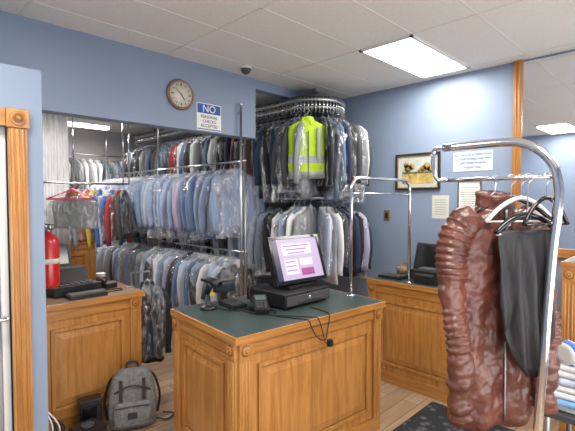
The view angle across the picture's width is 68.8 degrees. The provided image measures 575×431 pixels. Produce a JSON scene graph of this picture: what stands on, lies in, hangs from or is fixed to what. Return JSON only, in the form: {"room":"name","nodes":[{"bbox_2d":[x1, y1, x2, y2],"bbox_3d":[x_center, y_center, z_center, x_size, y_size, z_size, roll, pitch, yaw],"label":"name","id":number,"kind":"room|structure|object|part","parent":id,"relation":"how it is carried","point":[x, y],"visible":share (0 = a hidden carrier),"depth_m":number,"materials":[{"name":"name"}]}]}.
{"room":"laundry","nodes":[
{"label":"laundry","id":0,"kind":"room"},
{"bbox_2d":[0,63,48,430],"bbox_3d":[-2.014,0.389,1.934,1.465,2.280,0.560,-2,3,-45],"label":"wall","id":1,"kind":"structure","parent":0,"point":[20,87],"depth_m":2.22,"materials":[{"name":"paint"}]},
{"bbox_2d":[0,127,12,430],"bbox_3d":[-1.713,0.547,1.872,0.815,1.970,0.100,-2,3,-45],"label":"door","id":2,"kind":"structure","parent":1,"relation":"in","point":[5,349],"depth_m":2.15,"materials":[{"name":"white plastic"}]},
{"bbox_2d":[0,107,33,430],"bbox_3d":[-1.679,0.503,1.839,0.998,2.060,0.052,-2,3,-45],"label":"trim","id":3,"kind":"structure","parent":1,"relation":"attached to","point":[16,121],"depth_m":2.15,"materials":[{"name":"brown wood"}]},
{"bbox_2d":[44,223,59,288],"bbox_3d":[-1.438,0.243,2.522,0.142,0.390,0.174,1,2,15],"label":"fire extinguisher","id":4,"kind":"object","parent":1,"relation":"attached to","point":[52,249],"visible":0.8,"depth_m":2.50,"materials":[{"name":"red metal"}]},
{"bbox_2d":[68,128,153,237],"bbox_3d":[-4.050,-0.003,6.207,4.645,2.750,0.100,-2,3,-45],"label":"wall","id":5,"kind":"structure","parent":0,"point":[85,141],"depth_m":7.01,"materials":[{"name":"paint"}]},
{"bbox_2d":[0,10,329,139],"bbox_3d":[-1.130,0.105,3.289,4.645,2.750,0.120,-2,3,-45],"label":"wall","id":6,"kind":"structure","parent":0,"point":[84,75],"depth_m":3.06,"materials":[{"name":"blue paint"}]},
{"bbox_2d":[166,79,193,109],"bbox_3d":[-0.866,-0.981,3.406,0.250,0.250,0.032,-2,3,-45],"label":"wall clock","id":7,"kind":"object","parent":6,"relation":"attached to","point":[179,93],"visible":1,"depth_m":3.39,"materials":[{"name":"white plastic"}]},
{"bbox_2d":[196,102,220,132],"bbox_3d":[-0.675,-0.843,3.617,0.250,0.230,0.008,-2,3,-45],"label":"sign","id":8,"kind":"object","parent":6,"relation":"attached to","point":[208,116],"visible":1,"depth_m":3.61,"materials":[{"name":"white plastic"}]},
{"bbox_2d":[0,0,574,136],"bbox_3d":[-0.903,-1.311,3.010,9.000,0.100,4.845,2,3,45],"label":"ceiling","id":9,"kind":"structure","parent":0,"point":[532,25],"depth_m":2.85,"materials":[{"name":"tile"}]},
{"bbox_2d":[42,113,70,258],"bbox_3d":[-2.800,-0.401,4.804,0.650,1.850,0.066,-2,3,-45],"label":"curtain","id":10,"kind":"object","parent":9,"relation":"hanging from","point":[54,127],"visible":0.24,"depth_m":4.89,"materials":[{"name":"fabric"}]},
{"bbox_2d":[43,124,123,228],"bbox_3d":[-1.900,-0.585,3.854,0.784,1.414,0.283,-1,2,-29],"label":"clothes rack","id":11,"kind":"object","parent":9,"relation":"hanging from","point":[73,210],"visible":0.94,"depth_m":3.81,"materials":[{"name":"grey plastic"},{"name":"chrome"},{"name":"pink plastic"}]},
{"bbox_2d":[68,116,111,130],"bbox_3d":[-2.864,-1.301,5.861,0.750,0.130,0.160,-2,3,-45],"label":"fluorescent light","id":12,"kind":"object","parent":9,"relation":"attached to","point":[78,122],"visible":0.59,"depth_m":5.88,"materials":[{"name":"white plastic"}]},
{"bbox_2d":[70,117,133,248],"bbox_3d":[-2.106,-0.488,4.790,0.812,1.676,0.405,-2,3,-45],"label":"railing","id":13,"kind":"object","parent":9,"relation":"hanging from","point":[114,219],"visible":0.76,"depth_m":4.77,"materials":[{"name":"silver metal"}]},
{"bbox_2d":[69,135,160,191],"bbox_3d":[-2.880,-0.566,6.824,1.828,1.670,0.553,-2,3,-45],"label":"garments","id":14,"kind":"object","parent":9,"relation":"hanging from","point":[84,172],"visible":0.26,"depth_m":6.50,"materials":[{"name":"white fabric"}]},
{"bbox_2d":[134,88,345,199],"bbox_3d":[-0.843,-0.776,5.485,0.630,1.150,3.815,-2,3,-45],"label":"conveyor","id":15,"kind":"object","parent":9,"relation":"hanging from","point":[315,102],"visible":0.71,"depth_m":4.34,"materials":[{"name":"silver metal"}]},
{"bbox_2d":[124,110,372,284],"bbox_3d":[-0.906,-0.222,5.202,4.093,1.676,0.957,2,3,39],"label":"garment","id":16,"kind":"object","parent":15,"relation":"hanging from","point":[347,147],"visible":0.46,"depth_m":4.09,"materials":[{"name":"multicoloured fabric"}]},
{"bbox_2d":[288,108,324,180],"bbox_3d":[0.198,-0.663,3.923,0.395,0.679,0.123,0,2,-6],"label":"vest","id":17,"kind":"object","parent":16,"relation":"attached to","point":[312,158],"visible":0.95,"depth_m":3.89,"materials":[{"name":"fluorescent yellow fabric"},{"name":"silver reflective tape"}]},
{"bbox_2d":[240,65,251,74],"bbox_3d":[-0.361,-1.253,3.640,0.100,0.062,0.100,-2,3,-45],"label":"dome security camera","id":18,"kind":"object","parent":9,"relation":"attached to","point":[245,69],"visible":1,"depth_m":3.61,"materials":[{"name":"grey plastic"}]},
{"bbox_2d":[18,0,574,97],"bbox_3d":[0.563,-1.206,1.547,4.645,0.003,4.667,-2,3,-45],"label":"grid","id":19,"kind":"object","parent":9,"relation":"attached to","point":[29,1],"depth_m":2.86,"materials":[{"name":"white metal"}]},
{"bbox_2d":[359,35,469,78],"bbox_3d":[1.061,-1.268,3.421,1.000,0.015,0.440,-2,3,-45],"label":"ceiling light panel","id":20,"kind":"object","parent":9,"relation":"in","point":[410,54],"depth_m":3.35,"materials":[{"name":"white plastic"}]},
{"bbox_2d":[102,315,558,430],"bbox_3d":[-0.903,1.537,3.115,4.845,0.100,9.000,-2,3,-45],"label":"floor","id":21,"kind":"structure","parent":0,"point":[397,404],"depth_m":3.31,"materials":[{"name":"laminate"}]},
{"bbox_2d":[48,411,64,430],"bbox_3d":[-1.370,1.318,2.512,0.192,0.384,0.152,0,2,-2],"label":"power cords","id":22,"kind":"object","parent":21,"relation":"on","point":[51,417],"visible":0.67,"depth_m":2.50,"materials":[{"name":"white plastic"}]},
{"bbox_2d":[62,238,95,279],"bbox_3d":[-2.793,0.854,5.353,0.535,1.100,0.448,-2,3,-45],"label":"base cabinet","id":23,"kind":"object","parent":21,"relation":"on","point":[84,256],"visible":0.23,"depth_m":5.31,"materials":[{"name":"wood"}]},
{"bbox_2d":[68,417,106,430],"bbox_3d":[-1.283,1.419,2.701,0.162,0.165,0.170,1,2,31],"label":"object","id":24,"kind":"object","parent":21,"relation":"on","point":[91,424],"visible":1,"depth_m":2.69,"materials":[{"name":"black plastic"}]},
{"bbox_2d":[78,393,101,423],"bbox_3d":[-1.358,1.375,2.894,0.140,0.240,0.100,-1,3,-34],"label":"router","id":25,"kind":"object","parent":21,"relation":"on","point":[89,406],"visible":0.66,"depth_m":2.86,"materials":[{"name":"black plastic"}]},
{"bbox_2d":[46,281,144,430],"bbox_3d":[-1.600,1.034,3.193,0.820,0.900,0.598,-2,3,-45],"label":"counter","id":26,"kind":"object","parent":21,"relation":"on","point":[90,339],"depth_m":2.98,"materials":[{"name":"brown wood"}]},
{"bbox_2d":[46,244,100,298],"bbox_3d":[-1.661,0.403,3.191,0.280,0.360,0.360,2,3,40],"label":"cash register","id":27,"kind":"object","parent":26,"relation":"on","point":[74,278],"visible":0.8,"depth_m":3.21,"materials":[{"name":"black plastic"}]},
{"bbox_2d":[64,289,107,300],"bbox_3d":[-1.464,0.572,3.057,0.260,0.032,0.120,-2,3,-45],"label":"keyboard","id":28,"kind":"object","parent":26,"relation":"on","point":[96,292],"visible":1,"depth_m":3.02,"materials":[{"name":"black plastic"}]},
{"bbox_2d":[95,272,105,281],"bbox_3d":[-1.556,0.526,3.501,0.080,0.092,0.080,-2,3,-45],"label":"paper cup","id":29,"kind":"object","parent":26,"relation":"on","point":[99,275],"visible":0.78,"depth_m":3.47,"materials":[{"name":"white paper"}]},
{"bbox_2d":[100,278,116,288],"bbox_3d":[-1.452,0.540,3.378,0.120,0.073,0.107,1,3,34],"label":"desk phone","id":30,"kind":"object","parent":26,"relation":"on","point":[105,284],"visible":0.88,"depth_m":3.34,"materials":[{"name":"black plastic"}]},
{"bbox_2d":[103,288,122,291],"bbox_3d":[-1.380,0.575,3.276,0.168,0.008,0.168,-2,3,-45],"label":"cable","id":31,"kind":"object","parent":26,"relation":"on","point":[113,288],"visible":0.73,"depth_m":3.25,"materials":[{"name":"black rubber"}]},
{"bbox_2d":[124,270,171,362],"bbox_3d":[-1.144,0.835,3.490,0.336,0.761,0.271,0,2,-2],"label":"coat","id":32,"kind":"object","parent":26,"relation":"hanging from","point":[156,320],"visible":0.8,"depth_m":3.47,"materials":[{"name":"grey fabric"}]},
{"bbox_2d":[103,360,173,430],"bbox_3d":[-1.061,1.270,3.016,0.495,0.454,0.290,-1,2,-20],"label":"backpack","id":33,"kind":"object","parent":21,"relation":"on","point":[132,402],"visible":0.99,"depth_m":2.93,"materials":[{"name":"fabric"}]},
{"bbox_2d":[105,128,246,295],"bbox_3d":[-1.605,0.030,5.329,0.028,2.750,3.400,-2,3,-45],"label":"rail","id":34,"kind":"object","parent":21,"relation":"on","point":[158,169],"visible":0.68,"depth_m":4.42,"materials":[{"name":"silver metal"}]},
{"bbox_2d":[89,161,265,308],"bbox_3d":[-1.623,0.264,5.351,0.651,1.697,3.434,-2,3,-45],"label":"shirts","id":35,"kind":"object","parent":34,"relation":"hanging from","point":[202,205],"visible":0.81,"depth_m":4.52,"materials":[{"name":"blue fabric"}]},
{"bbox_2d":[237,102,242,295],"bbox_3d":[-0.424,0.216,3.857,0.100,2.485,0.100,-2,3,-45],"label":"upright pole","id":36,"kind":"object","parent":21,"relation":"on","point":[240,103],"visible":0.62,"depth_m":3.84,"materials":[{"name":"silver metal"}]},
{"bbox_2d":[170,283,385,430],"bbox_3d":[-0.035,0.997,2.829,1.249,1.000,0.783,-2,3,-40],"label":"counter","id":37,"kind":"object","parent":21,"relation":"on","point":[234,370],"depth_m":2.52,"materials":[{"name":"brown wood"}]},
{"bbox_2d":[200,277,221,310],"bbox_3d":[-0.495,0.499,2.695,0.112,0.205,0.150,-2,3,-45],"label":"barcode scanner","id":38,"kind":"object","parent":37,"relation":"on","point":[209,282],"visible":1,"depth_m":2.69,"materials":[{"name":"black plastic"}]},
{"bbox_2d":[213,280,246,309],"bbox_3d":[-0.379,0.523,2.781,0.140,0.150,0.240,-1,3,-35],"label":"display","id":39,"kind":"object","parent":37,"relation":"on","point":[227,285],"visible":0.99,"depth_m":2.81,"materials":[{"name":"black plastic"}]},
{"bbox_2d":[249,294,271,314],"bbox_3d":[-0.167,0.558,2.642,0.132,0.092,0.197,-1,2,-24],"label":"card terminal","id":40,"kind":"object","parent":37,"relation":"on","point":[260,301],"visible":1,"depth_m":2.62,"materials":[{"name":"black plastic"}]},
{"bbox_2d":[217,282,332,346],"bbox_3d":[-0.084,0.624,2.647,0.457,0.309,0.694,-2,3,-45],"label":"cables","id":41,"kind":"object","parent":37,"relation":"on","point":[329,343],"visible":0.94,"depth_m":2.52,"materials":[{"name":"black rubber"}]},
{"bbox_3d":[0.012,0.543,2.923,0.440,0.100,0.395,-2,3,-45],"label":"cash drawer","id":42,"kind":"part","parent":37,"relation":"part of","materials":[{"name":"black metal"}]},
{"bbox_2d":[263,234,326,288],"bbox_3d":[0.050,0.315,2.962,0.479,0.347,0.221,-2,3,-45],"label":"monitor","id":43,"kind":"object","parent":37,"relation":"on","point":[295,261],"visible":1,"depth_m":2.91,"materials":[{"name":"black plastic"}]},
{"bbox_2d":[346,176,412,295],"bbox_3d":[0.750,0.140,3.317,0.812,0.878,0.070,-2,3,-40],"label":"rail","id":44,"kind":"object","parent":37,"relation":"on","point":[355,179],"visible":1,"depth_m":3.18,"materials":[{"name":"silver metal"}]},
{"bbox_2d":[367,271,448,402],"bbox_3d":[1.309,1.016,3.684,0.681,0.900,1.018,-2,3,-45],"label":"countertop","id":45,"kind":"structure","parent":21,"relation":"on","point":[414,354],"depth_m":3.51,"materials":[{"name":"brown wood"}]},
{"bbox_2d":[378,272,406,279],"bbox_3d":[0.951,0.546,3.788,0.150,0.031,0.220,-2,3,-45],"label":"keyboard","id":46,"kind":"object","parent":45,"relation":"on","point":[389,275],"visible":1,"depth_m":3.74,"materials":[{"name":"black plastic"}]},
{"bbox_2d":[396,262,411,273],"bbox_3d":[1.117,0.498,4.023,0.150,0.110,0.150,-2,3,-45],"label":"wicker basket","id":47,"kind":"object","parent":45,"relation":"on","point":[401,269],"visible":0.81,"depth_m":3.98,"materials":[{"name":"brown wicker"}]},
{"bbox_2d":[410,242,437,278],"bbox_3d":[1.284,0.408,3.734,0.248,0.311,0.351,-2,3,-45],"label":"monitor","id":48,"kind":"object","parent":45,"relation":"on","point":[425,254],"visible":0.27,"depth_m":3.77,"materials":[{"name":"black plastic"}]},
{"bbox_2d":[413,267,437,285],"bbox_3d":[1.183,0.506,3.523,0.155,0.130,0.200,-2,3,-45],"label":"receipt printer","id":49,"kind":"object","parent":45,"relation":"on","point":[422,275],"visible":0.86,"depth_m":3.47,"materials":[{"name":"black plastic"}]},
{"bbox_2d":[392,401,514,430],"bbox_3d":[0.997,1.510,2.327,1.620,0.012,1.200,-2,3,-45],"label":"entrance mat","id":50,"kind":"object","parent":21,"relation":"on","point":[433,417],"visible":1,"depth_m":3.00,"materials":[{"name":"black carpet"}]},
{"bbox_2d":[431,138,563,430],"bbox_3d":[0.860,0.588,1.935,0.624,1.857,0.681,-2,3,-45],"label":"rack","id":51,"kind":"object","parent":50,"relation":"on","point":[544,154],"visible":1,"depth_m":1.72,"materials":[{"name":"silver metal"}]},
{"bbox_2d":[435,175,562,430],"bbox_3d":[0.919,0.378,1.855,0.590,1.108,0.222,0,2,-11],"label":"leather jacket","id":52,"kind":"object","parent":51,"relation":"hanging from","point":[488,389],"visible":0.66,"depth_m":1.79,"materials":[{"name":"brown leather"}]},
{"bbox_2d":[476,173,569,225],"bbox_3d":[0.984,-0.067,1.746,0.388,0.216,0.162,0,2,2],"label":"empty hangers","id":53,"kind":"object","parent":51,"relation":"hanging from","point":[535,205],"visible":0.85,"depth_m":1.76,"materials":[{"name":"white plastic"}]},
{"bbox_2d":[493,173,560,376],"bbox_3d":[0.990,0.251,1.742,0.295,0.851,0.079,0,2,-11],"label":"trousers","id":54,"kind":"object","parent":51,"relation":"hanging from","point":[522,253],"visible":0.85,"depth_m":1.73,"materials":[{"name":"black fabric"}]},
{"bbox_2d":[543,409,574,430],"bbox_3d":[1.616,1.229,2.072,0.550,0.568,0.540,-2,3,-45],"label":"folding table","id":55,"kind":"object","parent":21,"relation":"on","point":[568,418],"visible":0.23,"depth_m":2.01,"materials":[{"name":"grey plastic"}]},
{"bbox_2d":[554,363,574,414],"bbox_3d":[1.582,0.840,2.065,0.486,0.208,0.477,-2,3,-45],"label":"folded linens","id":56,"kind":"object","parent":55,"relation":"on","point":[565,393],"visible":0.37,"depth_m":2.02,"materials":[{"name":"white fabric"}]},
{"bbox_2d":[556,340,574,364],"bbox_3d":[1.379,0.675,2.070,0.067,0.116,0.112,-1,2,-22],"label":"tape roll","id":57,"kind":"object","parent":56,"relation":"on","point":[566,354],"visible":0.79,"depth_m":2.05,"materials":[{"name":"white plastic"}]},
{"bbox_2d":[559,256,574,430],"bbox_3d":[2.575,0.912,2.425,0.658,1.200,1.602,-2,3,-45],"label":"cabinet","id":58,"kind":"object","parent":21,"relation":"on","point":[568,265],"visible":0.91,"depth_m":2.73,"materials":[{"name":"brown wood"}]},
{"bbox_2d":[159,49,574,377],"bbox_3d":[0.774,0.051,4.739,0.100,2.750,9.000,-2,3,-45],"label":"wall","id":59,"kind":"structure","parent":0,"point":[421,117],"depth_m":4.13,"materials":[{"name":"blue paint"}]},
{"bbox_2d":[384,210,389,220],"bbox_3d":[1.038,-0.001,4.392,0.013,0.110,0.070,-2,3,-45],"label":"light switch","id":60,"kind":"object","parent":59,"relation":"attached to","point":[386,212],"visible":1,"depth_m":4.39,"materials":[{"name":"brown"}]},
{"bbox_2d":[395,151,440,189],"bbox_3d":[1.275,-0.432,4.133,0.021,0.360,0.470,-2,3,-45],"label":"framed landscape picture","id":61,"kind":"object","parent":59,"relation":"attached to","point":[415,168],"visible":0.92,"depth_m":4.13,"materials":[{"name":"paper"}]},
{"bbox_2d":[432,195,448,218],"bbox_3d":[1.450,-0.081,3.984,0.002,0.220,0.165,-2,3,-45],"label":"paper notice","id":62,"kind":"object","parent":59,"relation":"attached to","point":[440,203],"visible":0.98,"depth_m":3.98,"materials":[{"name":"white paper"}]},
{"bbox_2d":[457,181,480,209],"bbox_3d":[1.638,-0.156,3.788,0.011,0.315,0.205,-2,3,-45],"label":"paper notice","id":63,"kind":"object","parent":59,"relation":"attached to","point":[466,190],"visible":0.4,"depth_m":3.80,"materials":[{"name":"white paper"}]},
{"bbox_2d":[453,150,492,171],"bbox_3d":[1.656,-0.486,3.762,0.004,0.175,0.350,-2,3,-45],"label":"poster","id":64,"kind":"object","parent":59,"relation":"attached to","point":[474,160],"visible":1,"depth_m":3.75,"materials":[{"name":"grey paper"}]},
{"bbox_2d":[511,59,574,257],"bbox_3d":[2.753,-0.447,2.643,0.038,1.600,2.465,-2,3,-45],"label":"trim","id":65,"kind":"structure","parent":59,"relation":"attached to","point":[518,65],"depth_m":3.47,"materials":[{"name":"brown wood"}]},
{"bbox_2d":[520,51,574,249],"bbox_3d":[2.785,-0.472,2.628,0.011,1.510,2.400,-2,3,-45],"label":"wall mirror","id":66,"kind":"object","parent":59,"relation":"attached to","point":[548,98],"visible":0.6,"depth_m":3.31,"materials":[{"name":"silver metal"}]}
]}

